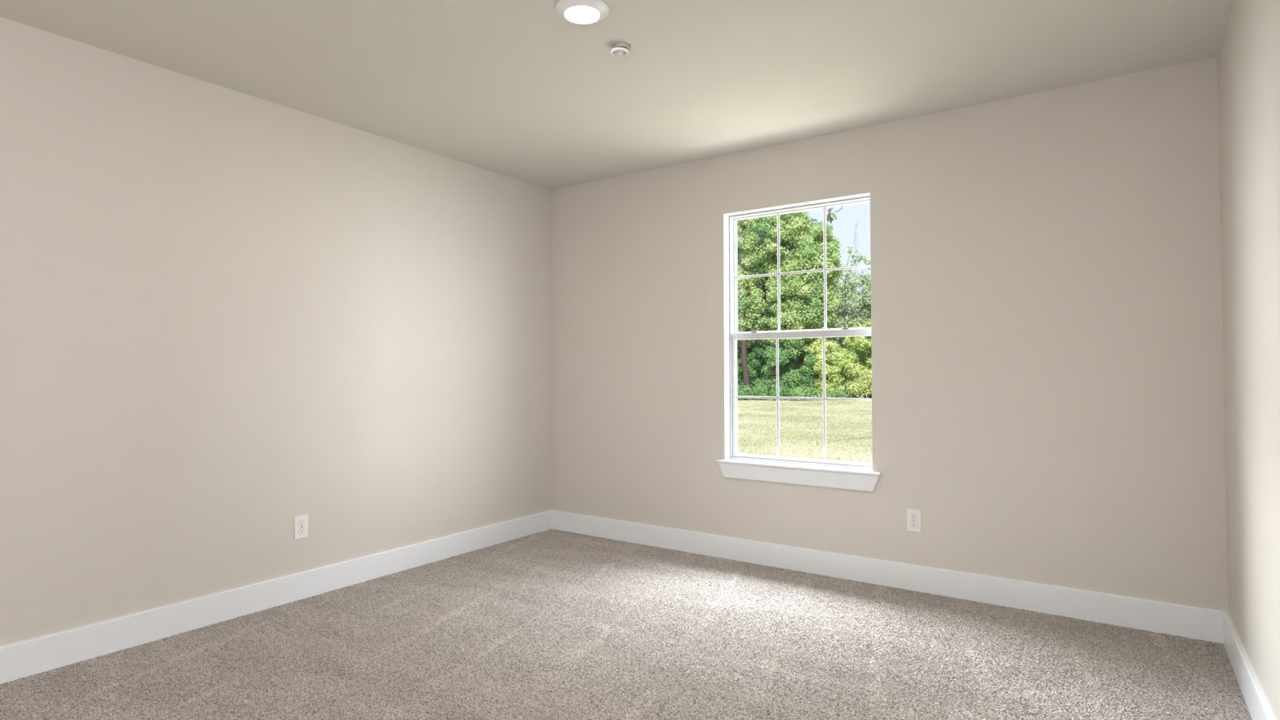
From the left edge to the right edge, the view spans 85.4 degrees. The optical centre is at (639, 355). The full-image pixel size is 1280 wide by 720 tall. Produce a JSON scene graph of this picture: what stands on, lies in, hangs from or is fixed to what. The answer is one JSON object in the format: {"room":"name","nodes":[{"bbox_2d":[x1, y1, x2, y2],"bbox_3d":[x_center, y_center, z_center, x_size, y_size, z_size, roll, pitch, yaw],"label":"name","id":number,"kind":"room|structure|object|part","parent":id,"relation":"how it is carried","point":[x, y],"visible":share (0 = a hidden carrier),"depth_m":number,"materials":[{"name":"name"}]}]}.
{"room":"empty bedroom","nodes":[
{"label":"empty bedroom","id":0,"kind":"room"},
{"bbox_2d":[0,17,551,646],"bbox_3d":[-2.183,0.003,2.909,0.150,2.490,5.500,-1,-1,35],"label":"wall","id":1,"kind":"structure","parent":0,"point":[228,317],"depth_m":3.20,"materials":[{"name":"grey paint"}]},
{"bbox_2d":[0,509,551,684],"bbox_3d":[-2.111,1.133,2.838,0.018,0.135,5.200,-1,-1,35],"label":"baseboard","id":2,"kind":"structure","parent":1,"relation":"attached to","point":[25,658],"depth_m":3.17,"materials":[{"name":"white paint"}]},
{"bbox_2d":[293,514,308,539],"bbox_3d":[-1.690,0.853,3.462,0.008,0.115,0.070,-1,-1,35],"label":"wall outlet","id":3,"kind":"object","parent":1,"relation":"attached to","point":[301,522],"visible":1,"depth_m":3.46,"materials":[{"name":"white plastic"}]},
{"bbox_2d":[297,527,305,533],"bbox_3d":[-1.689,0.872,3.460,0.003,0.028,0.034,-1,-1,35],"label":"receptacle","id":4,"kind":"object","parent":3,"relation":"attached to","point":[300,530],"depth_m":3.46,"materials":[{"name":"white plastic"}]},
{"bbox_2d":[297,520,305,526],"bbox_3d":[-1.690,0.833,3.461,0.002,0.030,0.037,-1,-1,35],"label":"receptacle","id":5,"kind":"object","parent":3,"relation":"attached to","point":[300,522],"depth_m":3.46,"materials":[{"name":"white plastic"}]},
{"bbox_2d":[0,0,1234,190],"bbox_3d":[-0.621,-1.395,1.792,4.328,0.250,5.700,-1,-1,35],"label":"ceiling","id":6,"kind":"structure","parent":0,"point":[519,90],"depth_m":2.92,"materials":[{"name":"grey paint"}]},
{"bbox_2d":[555,0,608,24],"bbox_3d":[-0.209,-1.243,2.511,0.195,0.025,0.195,-1,-1,35],"label":"recessed light","id":7,"kind":"object","parent":6,"relation":"in","point":[577,11],"visible":1,"depth_m":2.48,"materials":[{"name":"white plastic"}]},
{"bbox_2d":[564,5,599,23],"bbox_3d":[-0.209,-1.234,2.511,0.124,0.008,0.124,-1,-1,35],"label":"diffuser","id":8,"kind":"object","parent":7,"relation":"attached to","point":[574,14],"depth_m":2.50,"materials":[{"name":"white plastic"}]},
{"bbox_2d":[610,42,631,57],"bbox_3d":[-0.080,-1.236,2.799,0.081,0.029,0.075,-1,-1,35],"label":"smoke detector","id":9,"kind":"object","parent":6,"relation":"attached to","point":[621,49],"visible":1,"depth_m":2.78,"materials":[{"name":"grey plastic"}]},
{"bbox_2d":[0,528,1252,719],"bbox_3d":[-0.585,1.172,1.782,3.728,0.005,5.200,-1,-1,35],"label":"floor","id":10,"kind":"structure","parent":0,"point":[551,624],"depth_m":2.72,"materials":[{"name":"beige carpet"}]},
{"bbox_2d":[551,56,1227,611],"bbox_3d":[0.934,0.016,4.005,3.728,2.490,0.150,-1,-1,35],"label":"wall","id":11,"kind":"structure","parent":0,"point":[1046,328],"depth_m":3.42,"materials":[{"name":"grey paint"}]},
{"bbox_2d":[715,192,881,491],"bbox_3d":[0.909,-0.075,4.007,0.973,1.598,0.177,-1,-1,35],"label":"window","id":12,"kind":"structure","parent":11,"relation":"in","point":[854,475],"depth_m":4.07,"materials":[{"name":"white paint"}]},
{"bbox_3d":[0.888,0.631,3.960,0.973,0.018,0.096,-1,-1,35],"label":"sill","id":13,"kind":"part","parent":12,"relation":"part of","materials":[{"name":"white paint"}]},
{"bbox_3d":[0.927,0.233,4.027,0.858,0.756,0.029,-1,-1,35],"label":"sash","id":14,"kind":"part","parent":12,"relation":"part of","materials":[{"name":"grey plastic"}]},
{"bbox_3d":[0.946,-0.484,4.071,0.858,0.745,0.024,-1,-1,35],"label":"sash","id":15,"kind":"part","parent":12,"relation":"part of","materials":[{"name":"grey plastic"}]},
{"bbox_2d":[551,510,1223,644],"bbox_3d":[0.889,1.146,3.913,3.692,0.135,0.018,-1,-1,35],"label":"baseboard","id":16,"kind":"structure","parent":11,"relation":"attached to","point":[1192,622],"depth_m":3.50,"materials":[{"name":"white paint"}]},
{"bbox_2d":[906,508,921,532],"bbox_3d":[1.408,0.846,3.565,0.070,0.115,0.008,-1,-1,35],"label":"wall outlet","id":17,"kind":"object","parent":11,"relation":"attached to","point":[913,516],"visible":1,"depth_m":3.56,"materials":[{"name":"white plastic"}]},
{"bbox_2d":[910,521,917,527],"bbox_3d":[1.407,0.866,3.563,0.034,0.028,0.003,-1,-1,35],"label":"receptacle","id":18,"kind":"object","parent":17,"relation":"attached to","point":[913,524],"depth_m":3.56,"materials":[{"name":"white plastic"}]},
{"bbox_2d":[910,513,917,519],"bbox_3d":[1.407,0.827,3.564,0.037,0.030,0.002,-1,-1,35],"label":"receptacle","id":19,"kind":"object","parent":17,"relation":"attached to","point":[913,516],"depth_m":3.56,"materials":[{"name":"white plastic"}]},
{"bbox_2d":[1217,0,1279,719],"bbox_3d":[1.006,-0.051,0.702,0.150,2.490,5.500,-1,-1,35],"label":"wall","id":20,"kind":"structure","parent":0,"point":[1248,57],"depth_m":2.22,"materials":[{"name":"grey paint"}]},
{"bbox_2d":[1222,610,1275,719],"bbox_3d":[0.940,1.082,0.728,0.018,0.135,5.200,-1,-1,35],"label":"baseboard","id":21,"kind":"structure","parent":20,"relation":"attached to","point":[1258,705],"depth_m":2.37,"materials":[{"name":"white paint"}]},
{"label":"outside","id":22,"kind":"structure","parent":0,"visible":0},
{"bbox_2d":[841,222,870,316],"bbox_3d":[58.421,-16.272,190.445,34.081,42.765,36.308,-1,-1,35],"label":"lattice mast","id":23,"kind":"object","parent":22,"point":[855,241],"visible":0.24,"depth_m":194.22,"materials":[{"name":"silver metal"}]},
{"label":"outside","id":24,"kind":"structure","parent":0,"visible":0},
{"label":"ground","id":25,"kind":"structure","parent":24,"visible":0},
{"bbox_2d":[737,345,757,387],"bbox_3d":[4.493,0.121,37.298,3.961,4.325,2.748,-1,-1,32],"label":"bushy shrub","id":26,"kind":"object","parent":25,"relation":"on","point":[751,348],"visible":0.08,"depth_m":36.19,"materials":[{"name":"green plant"}]},
{"bbox_2d":[737,328,800,396],"bbox_3d":[6.288,0.179,35.663,2.300,4.004,4.332,1,-1,-37],"label":"bushy shrub","id":27,"kind":"object","parent":25,"relation":"on","point":[756,358],"visible":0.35,"depth_m":35.07,"materials":[{"name":"green plant"}]},
{"bbox_2d":[737,380,808,400],"bbox_3d":[5.488,1.670,31.774,4.525,1.099,1.745,-1,-1,20],"label":"bush","id":28,"kind":"object","parent":25,"relation":"on","point":[759,391],"visible":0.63,"depth_m":31.48,"materials":[{"name":"green plant"}]},
{"bbox_2d":[758,319,819,396],"bbox_3d":[7.412,0.072,34.191,3.379,4.071,2.913,-1,-1,35],"label":"bushy shrub","id":29,"kind":"object","parent":25,"relation":"on","point":[788,347],"visible":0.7,"depth_m":33.55,"materials":[{"name":"green plant"}]},
{"bbox_2d":[737,210,847,395],"bbox_3d":[5.477,-3.026,35.969,6.973,10.367,3.223,-1,-1,35],"label":"broadleaf tree","id":30,"kind":"object","parent":25,"relation":"on","point":[802,295],"visible":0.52,"depth_m":34.07,"materials":[{"name":"green plant"}]},
{"bbox_2d":[760,217,831,390],"bbox_3d":[8.924,-2.871,39.749,4.393,10.151,3.424,-1,-1,19],"label":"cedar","id":31,"kind":"object","parent":25,"relation":"on","point":[801,359],"visible":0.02,"depth_m":39.31,"materials":[{"name":"green plant"}]},
{"bbox_2d":[760,315,846,391],"bbox_3d":[10.288,-0.979,45.553,6.738,7.261,4.425,-1,-1,35],"label":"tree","id":32,"kind":"object","parent":25,"relation":"on","point":[797,362],"visible":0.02,"depth_m":44.17,"materials":[{"name":"green plant"}]},
{"bbox_2d":[737,395,872,462],"bbox_3d":[3.683,1.860,23.859,21.782,0.084,27.129,-1,-1,35],"label":"grass","id":33,"kind":"structure","parent":25,"relation":"on","point":[800,422],"depth_m":16.23,"materials":[{"name":"green plant"}]},
{"bbox_2d":[781,383,853,400],"bbox_3d":[7.963,1.729,31.275,3.131,1.010,1.662,0,-1,4],"label":"bush","id":34,"kind":"object","parent":25,"relation":"on","point":[809,393],"visible":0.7,"depth_m":31.11,"materials":[{"name":"green plant"}]},
{"bbox_2d":[803,337,862,397],"bbox_3d":[9.255,0.725,33.295,2.705,3.254,2.411,0,-1,5],"label":"bush","id":35,"kind":"object","parent":25,"relation":"on","point":[841,364],"visible":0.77,"depth_m":32.71,"materials":[{"name":"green plant"}]},
{"bbox_2d":[826,205,843,223],"bbox_3d":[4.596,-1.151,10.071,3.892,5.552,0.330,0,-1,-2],"label":"tree","id":36,"kind":"object","parent":25,"relation":"on","point":[831,216],"visible":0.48,"depth_m":9.99,"materials":[{"name":"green plant"}]},
{"bbox_2d":[826,269,871,382],"bbox_3d":[14.064,-1.411,38.753,7.545,7.178,3.791,-1,-1,21],"label":"tree","id":37,"kind":"object","parent":25,"relation":"on","point":[862,313],"visible":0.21,"depth_m":38.68,"materials":[{"name":"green plant"}]},
{"bbox_2d":[835,240,871,389],"bbox_3d":[10.611,-1.877,34.571,1.926,7.949,0.773,-1,-1,25],"label":"sapling","id":38,"kind":"object","parent":25,"relation":"on","point":[861,258],"visible":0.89,"depth_m":34.62,"materials":[{"name":"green plant"}]},
{"bbox_3d":[10.652,-1.804,34.551,1.585,7.801,0.324,-1,-1,25],"label":"stem","id":39,"kind":"part","parent":38,"relation":"part of","materials":[{"name":"plant"}]},
{"bbox_2d":[840,367,871,398],"bbox_3d":[11.114,1.267,32.551,3.500,1.917,1.923,-1,-1,35],"label":"bush","id":40,"kind":"object","parent":25,"relation":"on","point":[868,390],"visible":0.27,"depth_m":32.49,"materials":[{"name":"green plant"}]},
{"bbox_2d":[840,318,871,398],"bbox_3d":[17.159,-0.662,30.107,17.256,5.804,2.970,-1,-1,33],"label":"bush","id":41,"kind":"object","parent":25,"relation":"on","point":[860,346],"visible":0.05,"depth_m":33.83,"materials":[{"name":"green plant"}]},
{"bbox_2d":[861,278,871,310],"bbox_3d":[12.585,-1.059,36.712,1.626,6.390,0.601,-1,-2,42],"label":"leafy sapling","id":42,"kind":"object","parent":25,"relation":"on","point":[869,280],"visible":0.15,"depth_m":37.05,"materials":[{"name":"green plant"}]}
]}

